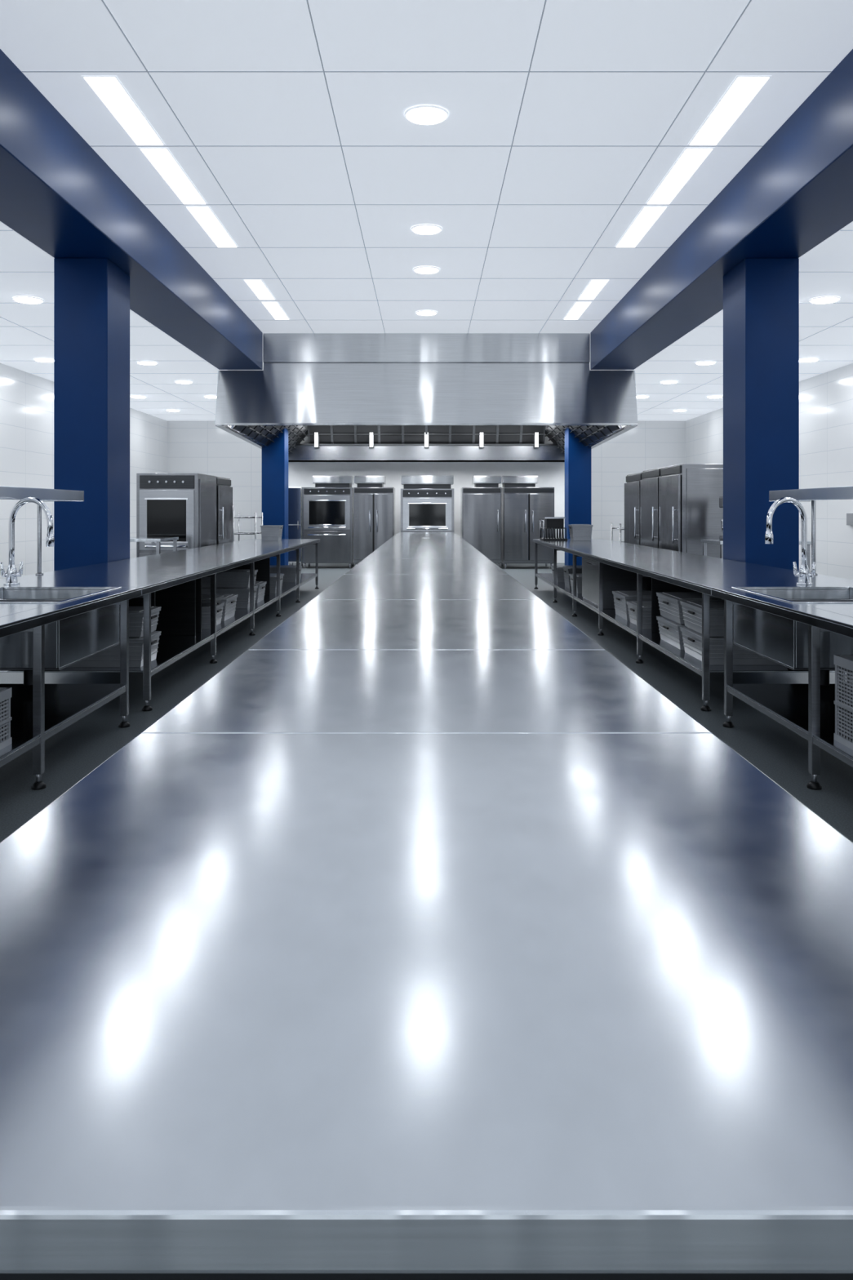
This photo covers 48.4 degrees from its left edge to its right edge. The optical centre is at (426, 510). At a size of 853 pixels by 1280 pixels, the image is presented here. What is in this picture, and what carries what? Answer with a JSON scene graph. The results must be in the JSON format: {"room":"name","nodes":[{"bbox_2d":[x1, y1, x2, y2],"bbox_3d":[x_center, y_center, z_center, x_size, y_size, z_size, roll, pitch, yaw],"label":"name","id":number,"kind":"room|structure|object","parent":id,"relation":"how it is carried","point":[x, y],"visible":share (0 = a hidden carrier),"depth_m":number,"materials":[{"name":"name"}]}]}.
{"room":"commercial kitchen","nodes":[
{"label":"commercial kitchen","id":0,"kind":"room"},
{"bbox_2d":[0,363,167,579],"bbox_3d":[-7.150,-0.550,9.500,0.100,3.800,33.000,0,0,0],"label":"wall","id":1,"kind":"structure","parent":0,"point":[26,399],"depth_m":17.08,"materials":[{"name":"tile"}]},
{"bbox_2d":[227,369,262,370],"bbox_3d":[-3.670,-2.825,9.500,0.100,0.550,33.000,0,0,0],"label":"wall","id":2,"kind":"structure","parent":0,"point":[228,370],"depth_m":18.95,"materials":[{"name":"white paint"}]},
{"bbox_2d":[0,563,852,842],"bbox_3d":[0.000,1.400,9.500,14.400,0.100,33.200,0,0,0],"label":"floor","id":3,"kind":"structure","parent":0,"point":[77,749],"depth_m":6.29,"materials":[{"name":"tile"}]},
{"bbox_2d":[0,586,141,790],"bbox_3d":[-2.460,0.922,4.077,1.220,0.856,4.155,0,0,0],"label":"work table","id":4,"kind":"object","parent":3,"relation":"on","point":[42,628],"depth_m":5.21,"materials":[{"name":"metal"}]},
{"bbox_2d":[0,687,11,750],"bbox_3d":[-2.215,0.953,4.025,0.578,0.260,0.758,0,0,0],"label":"crate","id":5,"kind":"object","parent":4,"relation":"on","point":[5,692],"visible":1,"depth_m":4.35,"materials":[{"name":"plastic"}]},
{"bbox_2d":[0,485,84,574],"bbox_3d":[-2.895,0.172,5.280,0.330,0.654,4.560,0,0,0],"label":"shelf","id":6,"kind":"object","parent":4,"relation":"on","point":[6,492],"visible":0.96,"depth_m":7.00,"materials":[{"name":"metal"}]},
{"bbox_2d":[53,257,129,570],"bbox_3d":[-3.360,-0.550,9.565,0.520,3.800,0.710,0,0,0],"label":"column","id":7,"kind":"structure","parent":3,"relation":"on","point":[91,295],"depth_m":9.21,"materials":[{"name":"blue paint"}]},
{"bbox_2d":[0,48,262,369],"bbox_3d":[-3.240,-2.775,4.775,0.760,0.650,23.550,0,0,0],"label":"ceiling beam","id":8,"kind":"structure","parent":7,"relation":"on","point":[56,192],"depth_m":8.64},
{"bbox_2d":[129,537,178,554],"bbox_3d":[-3.875,0.860,12.750,0.850,0.980,0.900,0,0,0],"label":"work table","id":9,"kind":"object","parent":3,"relation":"on","point":[157,540],"visible":0.09,"depth_m":12.39,"materials":[{"name":"metal"}]},
{"bbox_2d":[0,538,319,711],"bbox_3d":[-2.460,0.925,11.332,1.220,0.850,10.335,0,0,0],"label":"work table","id":10,"kind":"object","parent":3,"relation":"on","point":[171,581],"depth_m":8.20,"materials":[{"name":"metal"}]},
{"bbox_2d":[0,497,54,585],"bbox_3d":[-2.653,0.206,6.360,0.404,0.588,0.120,0,0,15],"label":"gooseneck faucet","id":11,"kind":"object","parent":10,"relation":"on","point":[11,575],"visible":1,"depth_m":6.37,"materials":[{"name":"silver metal"}]},
{"bbox_2d":[65,631,161,667],"bbox_3d":[-2.239,0.980,6.715,0.627,0.206,0.434,0,0,0],"label":"storage bin","id":12,"kind":"object","parent":10,"relation":"on","point":[110,657],"visible":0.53,"depth_m":6.52,"materials":[{"name":"plastic"}]},
{"bbox_2d":[119,606,161,636],"bbox_3d":[-2.239,0.785,6.715,0.627,0.176,0.434,0,0,0],"label":"storage bin","id":13,"kind":"object","parent":12,"relation":"on","point":[135,613],"visible":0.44,"depth_m":6.53,"materials":[{"name":"plastic"}]},
{"bbox_2d":[201,602,224,629],"bbox_3d":[-2.239,0.980,8.850,0.627,0.206,0.504,0,0,0],"label":"storage bin","id":14,"kind":"object","parent":10,"relation":"on","point":[206,610],"visible":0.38,"depth_m":8.62,"materials":[{"name":"plastic"}]},
{"bbox_2d":[201,595,223,605],"bbox_3d":[-2.239,0.840,8.850,0.627,0.066,0.464,0,0,0],"label":"storage bin","id":15,"kind":"object","parent":14,"relation":"on","point":[206,599],"visible":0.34,"depth_m":8.77,"materials":[{"name":"grey plastic"}]},
{"bbox_2d":[201,594,238,621],"bbox_3d":[-2.239,0.970,9.475,0.627,0.226,0.554,0,0,0],"label":"storage bin","id":16,"kind":"object","parent":10,"relation":"on","point":[229,600],"visible":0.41,"depth_m":9.42,"materials":[{"name":"plastic"}]},
{"bbox_2d":[201,585,257,608],"bbox_3d":[-2.239,0.970,10.650,0.627,0.226,0.504,0,0,0],"label":"storage bin","id":17,"kind":"object","parent":10,"relation":"on","point":[242,602],"visible":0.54,"depth_m":10.41,"materials":[{"name":"plastic"}]},
{"bbox_2d":[201,568,257,587],"bbox_3d":[-2.239,0.765,10.660,0.627,0.176,0.484,0,0,0],"label":"storage bin","id":18,"kind":"object","parent":17,"relation":"on","point":[230,578],"visible":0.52,"depth_m":10.44,"materials":[{"name":"plastic"}]},
{"bbox_2d":[254,581,266,603],"bbox_3d":[-2.239,0.970,11.250,0.627,0.226,0.504,0,0,0],"label":"storage bin","id":19,"kind":"object","parent":10,"relation":"on","point":[260,592],"visible":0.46,"depth_m":11.18,"materials":[{"name":"plastic"}]},
{"bbox_2d":[260,524,283,540],"bbox_3d":[-2.553,0.376,15.700,0.335,0.248,0.400,0,0,0],"label":"storage bin","id":20,"kind":"object","parent":10,"relation":"on","point":[268,532],"visible":1,"depth_m":15.52,"materials":[{"name":"plastic"}]},
{"bbox_2d":[270,573,284,593],"bbox_3d":[-2.239,0.970,12.600,0.627,0.226,0.604,0,0,0],"label":"storage bin","id":21,"kind":"object","parent":10,"relation":"on","point":[273,575],"visible":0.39,"depth_m":12.32,"materials":[{"name":"plastic"}]},
{"bbox_2d":[270,564,302,582],"bbox_3d":[-2.239,0.970,14.500,0.627,0.226,0.604,0,0,0],"label":"storage bin","id":22,"kind":"object","parent":10,"relation":"on","point":[289,571],"visible":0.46,"depth_m":14.22,"materials":[{"name":"plastic"}]},
{"bbox_2d":[136,473,216,557],"bbox_3d":[-3.710,0.410,14.151,0.900,1.880,1.298,0,0,0],"label":"oven","id":23,"kind":"object","parent":3,"relation":"on","point":[183,506],"visible":0.57,"depth_m":13.57,"materials":[{"name":"metal"}]},
{"bbox_2d":[216,476,232,544],"bbox_3d":[-3.671,0.410,15.394,0.939,1.880,1.112,0,0,0],"label":"refrigerator","id":24,"kind":"object","parent":3,"relation":"on","point":[224,490],"visible":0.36,"depth_m":15.25,"materials":[{"name":"metal"}]},
{"bbox_2d":[232,505,234,542],"bbox_3d":[-3.975,0.625,18.000,0.480,1.450,0.832,0,0,0],"label":"wire shelving","id":25,"kind":"object","parent":3,"relation":"on","point":[233,505],"visible":0.03,"depth_m":18.39,"materials":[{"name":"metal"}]},
{"bbox_2d":[234,512,262,541],"bbox_3d":[-3.750,0.700,19.800,0.530,1.300,0.832,0,0,0],"label":"wire shelving","id":26,"kind":"object","parent":3,"relation":"on","point":[238,533],"visible":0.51,"depth_m":19.39,"materials":[{"name":"metal"}]},
{"bbox_2d":[261,427,288,564],"bbox_3d":[-3.350,-0.425,21.000,0.500,3.550,0.600,0,0,0],"label":"column","id":27,"kind":"structure","parent":3,"relation":"on","point":[274,457],"depth_m":20.70,"materials":[{"name":"blue paint"}]},
{"bbox_2d":[288,486,302,566],"bbox_3d":[-3.105,0.400,22.470,0.350,1.900,0.660,0,0,0],"label":"tall cabinet","id":28,"kind":"object","parent":3,"relation":"on","point":[295,493],"visible":0.52,"depth_m":22.18,"materials":[{"name":"metal"}]},
{"bbox_2d":[302,475,354,568],"bbox_3d":[-2.305,0.275,22.426,1.170,2.150,1.048,0,0,0],"label":"oven","id":29,"kind":"object","parent":3,"relation":"on","point":[327,508],"visible":0.97,"depth_m":21.97,"materials":[{"name":"metal"}]},
{"bbox_2d":[353,475,395,565],"bbox_3d":[-1.225,0.275,22.411,0.930,2.150,1.078,0,0,0],"label":"refrigerator","id":30,"kind":"object","parent":3,"relation":"on","point":[374,504],"visible":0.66,"depth_m":21.94,"materials":[{"name":"metal"}]},
{"bbox_2d":[0,532,852,1279],"bbox_3d":[0.000,0.925,11.237,1.290,0.850,21.122,0,0,0],"label":"table","id":31,"kind":"object","parent":3,"relation":"on","point":[425,936],"visible":1,"depth_m":1.01,"materials":[{"name":"silver metal"}]},
{"bbox_2d":[400,475,453,532],"bbox_3d":[0.020,0.265,22.801,1.260,2.170,0.998,0,0,0],"label":"oven","id":32,"kind":"object","parent":3,"relation":"on","point":[427,502],"visible":0.66,"depth_m":22.37,"materials":[{"name":"metal"}]},
{"bbox_2d":[461,475,501,566],"bbox_3d":[1.285,0.275,22.411,0.910,2.150,1.078,0,0,0],"label":"refrigerator","id":33,"kind":"object","parent":3,"relation":"on","point":[481,504],"visible":0.72,"depth_m":21.94,"materials":[{"name":"metal"}]},
{"bbox_2d":[500,475,554,568],"bbox_3d":[2.360,0.275,22.336,1.180,2.150,1.228,0,0,0],"label":"refrigerator","id":34,"kind":"object","parent":3,"relation":"on","point":[523,504],"visible":0.93,"depth_m":21.79,"materials":[{"name":"metal"}]},
{"bbox_2d":[564,427,591,564],"bbox_3d":[3.350,-0.425,21.000,0.500,3.550,0.600,0,0,0],"label":"column","id":35,"kind":"structure","parent":3,"relation":"on","point":[578,457],"depth_m":20.70,"materials":[{"name":"blue paint"}]},
{"bbox_2d":[624,472,643,545],"bbox_3d":[3.836,0.375,15.614,1.029,1.950,1.172,0,0,0],"label":"refrigerator","id":36,"kind":"object","parent":3,"relation":"on","point":[632,488],"visible":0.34,"depth_m":15.56,"materials":[{"name":"metal"}]},
{"bbox_2d":[640,467,662,547],"bbox_3d":[3.836,0.365,14.414,1.029,1.970,1.172,0,0,0],"label":"refrigerator","id":37,"kind":"object","parent":3,"relation":"on","point":[649,485],"visible":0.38,"depth_m":14.36,"materials":[{"name":"metal"}]},
{"bbox_2d":[658,463,723,558],"bbox_3d":[3.836,0.365,13.244,1.029,1.970,1.112,0,0,0],"label":"refrigerator","id":38,"kind":"object","parent":3,"relation":"on","point":[690,512],"visible":0.41,"depth_m":12.69,"materials":[{"name":"metal"}]},
{"bbox_2d":[533,538,852,711],"bbox_3d":[2.460,0.925,11.332,1.220,0.850,10.335,0,0,0],"label":"work table","id":39,"kind":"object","parent":3,"relation":"on","point":[608,566],"depth_m":8.42,"materials":[{"name":"metal"}]},
{"bbox_2d":[539,516,567,540],"bbox_3d":[2.120,0.307,15.850,0.400,0.385,0.500,0,0,0],"label":"dish rack","id":40,"kind":"object","parent":39,"relation":"on","point":[551,522],"visible":1,"depth_m":15.75,"materials":[{"name":"black metal"}]},
{"bbox_2d":[551,564,582,582],"bbox_3d":[2.239,0.970,14.500,0.627,0.226,0.604,0,0,0],"label":"storage bin","id":41,"kind":"object","parent":39,"relation":"on","point":[560,573],"visible":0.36,"depth_m":14.22,"materials":[{"name":"plastic"}]},
{"bbox_2d":[562,566,582,589],"bbox_3d":[2.239,0.940,13.250,0.627,0.286,0.504,0,0,0],"label":"storage bin","id":42,"kind":"object","parent":39,"relation":"on","point":[567,570],"visible":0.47,"depth_m":13.12,"materials":[{"name":"grey plastic"}]},
{"bbox_2d":[568,573,582,593],"bbox_3d":[2.239,0.970,12.600,0.627,0.226,0.604,0,0,0],"label":"storage bin","id":43,"kind":"object","parent":39,"relation":"on","point":[579,575],"visible":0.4,"depth_m":12.33,"materials":[{"name":"plastic"}]},
{"bbox_2d":[568,524,593,540],"bbox_3d":[2.543,0.367,15.700,0.357,0.266,0.404,0,0,0],"label":"storage bin","id":44,"kind":"object","parent":39,"relation":"on","point":[577,531],"visible":0.99,"depth_m":15.52,"materials":[{"name":"plastic"}]},
{"bbox_2d":[611,523,624,542],"bbox_3d":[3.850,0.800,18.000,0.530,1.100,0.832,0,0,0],"label":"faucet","id":45,"kind":"object","parent":39,"relation":"on","point":[620,528],"visible":0.08,"depth_m":18.12,"materials":[{"name":"metal"}]},
{"bbox_2d":[612,591,651,620],"bbox_3d":[2.239,0.960,9.585,0.627,0.246,0.634,0,0,0],"label":"storage bin","id":46,"kind":"object","parent":39,"relation":"on","point":[620,597],"visible":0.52,"depth_m":9.48,"materials":[{"name":"plastic"}]},
{"bbox_2d":[626,600,651,629],"bbox_3d":[2.239,0.980,8.900,0.627,0.206,0.604,0,0,0],"label":"storage bin","id":47,"kind":"object","parent":39,"relation":"on","point":[646,605],"visible":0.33,"depth_m":8.77,"materials":[{"name":"plastic"}]},
{"bbox_2d":[656,616,685,649],"bbox_3d":[2.239,0.985,7.660,0.627,0.196,0.684,0,0,0],"label":"storage bin","id":48,"kind":"object","parent":39,"relation":"on","point":[670,632],"visible":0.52,"depth_m":7.58,"materials":[{"name":"plastic"}]},
{"bbox_2d":[656,591,724,624],"bbox_3d":[2.239,0.785,7.660,0.627,0.196,0.684,0,0,0],"label":"storage bin","id":49,"kind":"object","parent":48,"relation":"on","point":[669,604],"visible":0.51,"depth_m":7.58,"materials":[{"name":"plastic"}]},
{"bbox_2d":[680,626,782,665],"bbox_3d":[2.239,0.985,6.925,0.627,0.196,0.654,0,0,0],"label":"storage bin","id":50,"kind":"object","parent":39,"relation":"on","point":[692,639],"visible":0.31,"depth_m":6.62,"materials":[{"name":"plastic"}]},
{"bbox_2d":[680,600,733,636],"bbox_3d":[2.239,0.785,6.925,0.627,0.196,0.654,0,0,0],"label":"storage bin","id":51,"kind":"object","parent":50,"relation":"on","point":[691,610],"visible":0.3,"depth_m":6.80,"materials":[{"name":"plastic"}]},
{"bbox_2d":[764,497,816,585],"bbox_3d":[2.420,0.206,6.366,0.370,0.588,0.120,0,0,-15],"label":"gooseneck faucet","id":52,"kind":"object","parent":39,"relation":"on","point":[804,574],"visible":1,"depth_m":6.37,"materials":[{"name":"silver metal"}]},
{"bbox_2d":[701,539,811,573],"bbox_3d":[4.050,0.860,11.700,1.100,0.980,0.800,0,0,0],"label":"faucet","id":53,"kind":"object","parent":3,"relation":"on","point":[704,542],"visible":0.06,"depth_m":11.33,"materials":[{"name":"metal"}]},
{"bbox_2d":[719,496,723,539],"bbox_3d":[3.836,0.100,11.750,0.368,0.540,0.400,0,0,0],"label":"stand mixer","id":54,"kind":"object","parent":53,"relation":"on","point":[721,498],"visible":0.12,"depth_m":11.78,"materials":[{"name":"metal"}]},
{"bbox_2d":[723,257,799,570],"bbox_3d":[3.360,-0.550,9.565,0.520,3.800,0.710,0,0,0],"label":"column","id":55,"kind":"structure","parent":3,"relation":"on","point":[761,295],"depth_m":9.21,"materials":[{"name":"blue paint"}]},
{"bbox_2d":[590,48,852,369],"bbox_3d":[3.240,-2.775,4.775,0.760,0.650,23.550,0,0,0],"label":"ceiling beam","id":56,"kind":"structure","parent":55,"relation":"on","point":[796,192],"depth_m":8.64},
{"bbox_2d":[711,586,852,790],"bbox_3d":[2.460,0.922,4.077,1.220,0.856,4.155,0,0,0],"label":"work table","id":57,"kind":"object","parent":3,"relation":"on","point":[793,628],"depth_m":5.22,"materials":[{"name":"metal"}]},
{"bbox_2d":[768,485,852,574],"bbox_3d":[2.895,0.172,5.280,0.330,0.654,4.560,0,0,0],"label":"shelf","id":58,"kind":"object","parent":57,"relation":"on","point":[812,495],"visible":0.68,"depth_m":6.90,"materials":[{"name":"metal"}]},
{"bbox_2d":[834,654,852,750],"bbox_3d":[2.190,0.883,4.165,0.528,0.400,0.638,0,0,0],"label":"crate","id":59,"kind":"object","parent":57,"relation":"on","point":[842,662],"visible":1,"depth_m":4.40,"materials":[{"name":"plastic"}]},
{"bbox_2d":[0,0,852,421],"bbox_3d":[0.000,-2.772,9.500,14.400,0.654,33.200,0,0,0],"label":"ceiling","id":60,"kind":"structure","parent":0,"point":[835,253],"depth_m":13.40,"materials":[{"name":"tile"}]},
{"bbox_2d":[12,296,44,303],"bbox_3d":[-4.620,-2.435,11.000,0.340,0.020,0.340,0,0,0],"label":"recessed light","id":61,"kind":"object","parent":60,"relation":"in","point":[27,300],"depth_m":10.94,"materials":[{"name":"white plastic"}]},
{"bbox_2d":[33,357,53,362],"bbox_3d":[-6.200,-2.435,15.400,0.340,0.020,0.340,0,0,0],"label":"recessed light","id":62,"kind":"object","parent":60,"relation":"in","point":[40,359],"depth_m":15.36,"materials":[{"name":"white plastic"}]},
{"bbox_2d":[80,75,165,145],"bbox_3d":[-2.340,-3.092,7.405,0.250,0.016,1.280,0,0,0],"label":"recessed light","id":63,"kind":"object","parent":60,"relation":"in","point":[109,90],"visible":1,"depth_m":7.30,"materials":[{"name":"white plastic"}]},
{"bbox_2d":[129,395,146,398],"bbox_3d":[-6.200,-2.435,20.400,0.340,0.020,0.340,0,0,0],"label":"recessed light","id":64,"kind":"object","parent":60,"relation":"in","point":[135,397],"visible":1,"depth_m":20.35,"materials":[{"name":"white plastic"}]},
{"bbox_2d":[136,360,158,364],"bbox_3d":[-4.620,-2.435,15.700,0.340,0.020,0.340,0,0,0],"label":"recessed light","id":65,"kind":"object","parent":60,"relation":"in","point":[144,362],"depth_m":15.61,"materials":[{"name":"white plastic"}]},
{"bbox_2d":[137,147,207,204],"bbox_3d":[-2.340,-3.092,8.850,0.250,0.016,1.490,0,0,0],"label":"recessed light","id":66,"kind":"object","parent":60,"relation":"in","point":[162,159],"visible":1,"depth_m":8.74,"materials":[{"name":"white plastic"}]},
{"bbox_2d":[165,409,179,411],"bbox_3d":[-6.200,-2.435,23.200,0.340,0.020,0.340,0,0,0],"label":"recessed light","id":67,"kind":"object","parent":60,"relation":"in","point":[166,410],"visible":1,"depth_m":23.14,"materials":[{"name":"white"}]},
{"bbox_2d":[174,380,192,383],"bbox_3d":[-4.620,-2.435,18.050,0.340,0.020,0.340,0,0,0],"label":"recessed light","id":68,"kind":"object","parent":60,"relation":"in","point":[176,381],"visible":1,"depth_m":18.00,"materials":[{"name":"white plastic"}]},
{"bbox_2d":[203,395,216,398],"bbox_3d":[-4.620,-2.435,20.400,0.340,0.020,0.340,0,0,0],"label":"recessed light","id":69,"kind":"object","parent":60,"relation":"in","point":[207,397],"visible":0.7,"depth_m":20.35,"materials":[{"name":"white plastic"}]},
{"bbox_2d":[184,205,238,247],"bbox_3d":[-2.340,-3.092,10.415,0.250,0.016,1.500,0,0,0],"label":"recessed light","id":70,"kind":"object","parent":60,"relation":"in","point":[204,215],"visible":1,"depth_m":10.30,"materials":[{"name":"white plastic"}]},
{"bbox_2d":[243,279,275,299],"bbox_3d":[-2.340,-3.092,13.340,0.250,0.016,1.210,0,0,0],"label":"recessed light","id":71,"kind":"object","parent":60,"relation":"in","point":[258,286],"visible":1,"depth_m":13.25,"materials":[{"name":"white plastic"}]},
{"bbox_2d":[260,301,289,319],"bbox_3d":[-2.340,-3.092,14.740,0.250,0.016,1.310,0,0,0],"label":"recessed light","id":72,"kind":"object","parent":60,"relation":"in","point":[274,308],"visible":1,"depth_m":14.66,"materials":[{"name":"white plastic"}]},
{"bbox_2d":[214,333,638,462],"bbox_3d":[0.000,-2.164,20.254,7.280,1.868,7.892,0,0,0],"label":"extractor hood","id":73,"kind":"object","parent":60,"relation":"hanging from","point":[359,397],"visible":0.87,"depth_m":16.57,"materials":[{"name":"metal"}]},
{"bbox_2d":[404,105,448,124],"bbox_3d":[0.000,-3.085,7.420,0.350,0.020,0.350,0,0,0],"label":"recessed light","id":74,"kind":"object","parent":60,"relation":"in","point":[420,114],"depth_m":7.38,"materials":[{"name":"white plastic"}]},
{"bbox_2d":[410,224,442,235],"bbox_3d":[0.000,-3.085,10.440,0.350,0.020,0.350,0,0,0],"label":"recessed light","id":75,"kind":"object","parent":60,"relation":"in","point":[426,229],"depth_m":10.40,"materials":[{"name":"white plastic"}]},
{"bbox_2d":[413,266,439,274],"bbox_3d":[0.000,-3.085,12.200,0.350,0.020,0.350,0,0,0],"label":"recessed light","id":76,"kind":"object","parent":60,"relation":"in","point":[421,269],"depth_m":12.14,"materials":[{"name":"white plastic"}]},
{"bbox_2d":[415,310,437,315],"bbox_3d":[0.000,-3.085,14.850,0.350,0.020,0.350,0,0,0],"label":"recessed light","id":77,"kind":"object","parent":60,"relation":"in","point":[424,313],"depth_m":14.80,"materials":[{"name":"white plastic"}]},
{"bbox_2d":[563,301,592,319],"bbox_3d":[2.340,-3.092,14.740,0.250,0.016,1.310,0,0,0],"label":"recessed light","id":78,"kind":"object","parent":60,"relation":"in","point":[578,308],"visible":1,"depth_m":14.66,"materials":[{"name":"white plastic"}]},
{"bbox_2d":[577,279,609,299],"bbox_3d":[2.340,-3.092,13.340,0.250,0.016,1.210,0,0,0],"label":"recessed light","id":79,"kind":"object","parent":60,"relation":"in","point":[594,286],"visible":1,"depth_m":13.25,"materials":[{"name":"white plastic"}]},
{"bbox_2d":[614,205,668,247],"bbox_3d":[2.340,-3.092,10.415,0.250,0.016,1.500,0,0,0],"label":"recessed light","id":80,"kind":"object","parent":60,"relation":"in","point":[648,215],"visible":1,"depth_m":10.30,"materials":[{"name":"white plastic"}]},
{"bbox_2d":[636,395,649,398],"bbox_3d":[4.620,-2.435,20.400,0.340,0.020,0.340,0,0,0],"label":"recessed light","id":81,"kind":"object","parent":60,"relation":"in","point":[637,397],"visible":0.7,"depth_m":20.35,"materials":[{"name":"white plastic"}]},
{"bbox_2d":[660,380,678,383],"bbox_3d":[4.620,-2.435,18.050,0.340,0.020,0.340,0,0,0],"label":"recessed light","id":82,"kind":"object","parent":60,"relation":"in","point":[665,381],"visible":1,"depth_m":18.00,"materials":[{"name":"white plastic"}]},
{"bbox_2d":[645,147,715,204],"bbox_3d":[2.340,-3.092,8.850,0.250,0.016,1.490,0,0,0],"label":"recessed light","id":83,"kind":"object","parent":60,"relation":"in","point":[691,159],"visible":1,"depth_m":8.74,"materials":[{"name":"white plastic"}]},
{"bbox_2d":[673,409,687,411],"bbox_3d":[6.200,-2.435,23.200,0.340,0.020,0.340,0,0,0],"label":"recessed light","id":84,"kind":"object","parent":60,"relation":"in","point":[673,410],"visible":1,"depth_m":23.14,"materials":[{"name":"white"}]},
{"bbox_2d":[694,360,716,364],"bbox_3d":[4.620,-2.435,15.700,0.340,0.020,0.340,0,0,0],"label":"recessed light","id":85,"kind":"object","parent":60,"relation":"in","point":[703,362],"depth_m":15.61,"materials":[{"name":"white plastic"}]},
{"bbox_2d":[706,395,723,398],"bbox_3d":[6.200,-2.435,20.400,0.340,0.020,0.340,0,0,0],"label":"recessed light","id":86,"kind":"object","parent":60,"relation":"in","point":[708,397],"visible":1,"depth_m":20.35,"materials":[{"name":"white plastic"}]},
{"bbox_2d":[687,75,772,145],"bbox_3d":[2.340,-3.092,7.405,0.250,0.016,1.280,0,0,0],"label":"recessed light","id":87,"kind":"object","parent":60,"relation":"in","point":[743,90],"visible":1,"depth_m":7.30,"materials":[{"name":"white plastic"}]},
{"bbox_2d":[799,357,819,362],"bbox_3d":[6.200,-2.435,15.400,0.340,0.020,0.340,0,0,0],"label":"recessed light","id":88,"kind":"object","parent":60,"relation":"in","point":[812,359],"depth_m":15.36,"materials":[{"name":"white plastic"}]},
{"bbox_2d":[808,296,840,303],"bbox_3d":[4.620,-2.435,11.000,0.340,0.020,0.340,0,0,0],"label":"recessed light","id":89,"kind":"object","parent":60,"relation":"in","point":[823,300],"depth_m":10.94,"materials":[{"name":"white plastic"}]},
{"bbox_2d":[167,421,685,541],"bbox_3d":[0.000,-0.875,26.050,14.200,4.450,0.100,0,0,0],"label":"wall","id":90,"kind":"structure","parent":0,"point":[202,447],"depth_m":26.00,"materials":[{"name":"tile"}]},
{"bbox_2d":[288,425,564,563],"bbox_3d":[0.000,-0.550,24.260,7.280,3.800,0.120,0,0,0],"label":"wall partition","id":91,"kind":"structure","parent":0,"point":[550,474],"depth_m":24.20,"materials":[{"name":"white paint"}]},
{"bbox_2d":[590,369,625,370],"bbox_3d":[3.670,-2.825,9.500,0.100,0.550,33.000,0,0,0],"label":"wall","id":92,"kind":"structure","parent":0,"point":[590,370],"depth_m":18.95,"materials":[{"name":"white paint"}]},
{"bbox_2d":[685,363,852,579],"bbox_3d":[7.150,-0.550,9.500,0.100,3.800,33.000,0,0,0],"label":"wall","id":93,"kind":"structure","parent":0,"point":[825,399],"depth_m":16.87,"materials":[{"name":"tile"}]},
{"bbox_2d":[846,513,852,525],"bbox_3d":[7.070,0.150,15.700,0.060,0.200,0.400,0,0,0],"label":"box","id":94,"kind":"object","parent":93,"relation":"attached to","point":[849,516],"visible":1,"depth_m":15.77,"materials":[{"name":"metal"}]}
]}

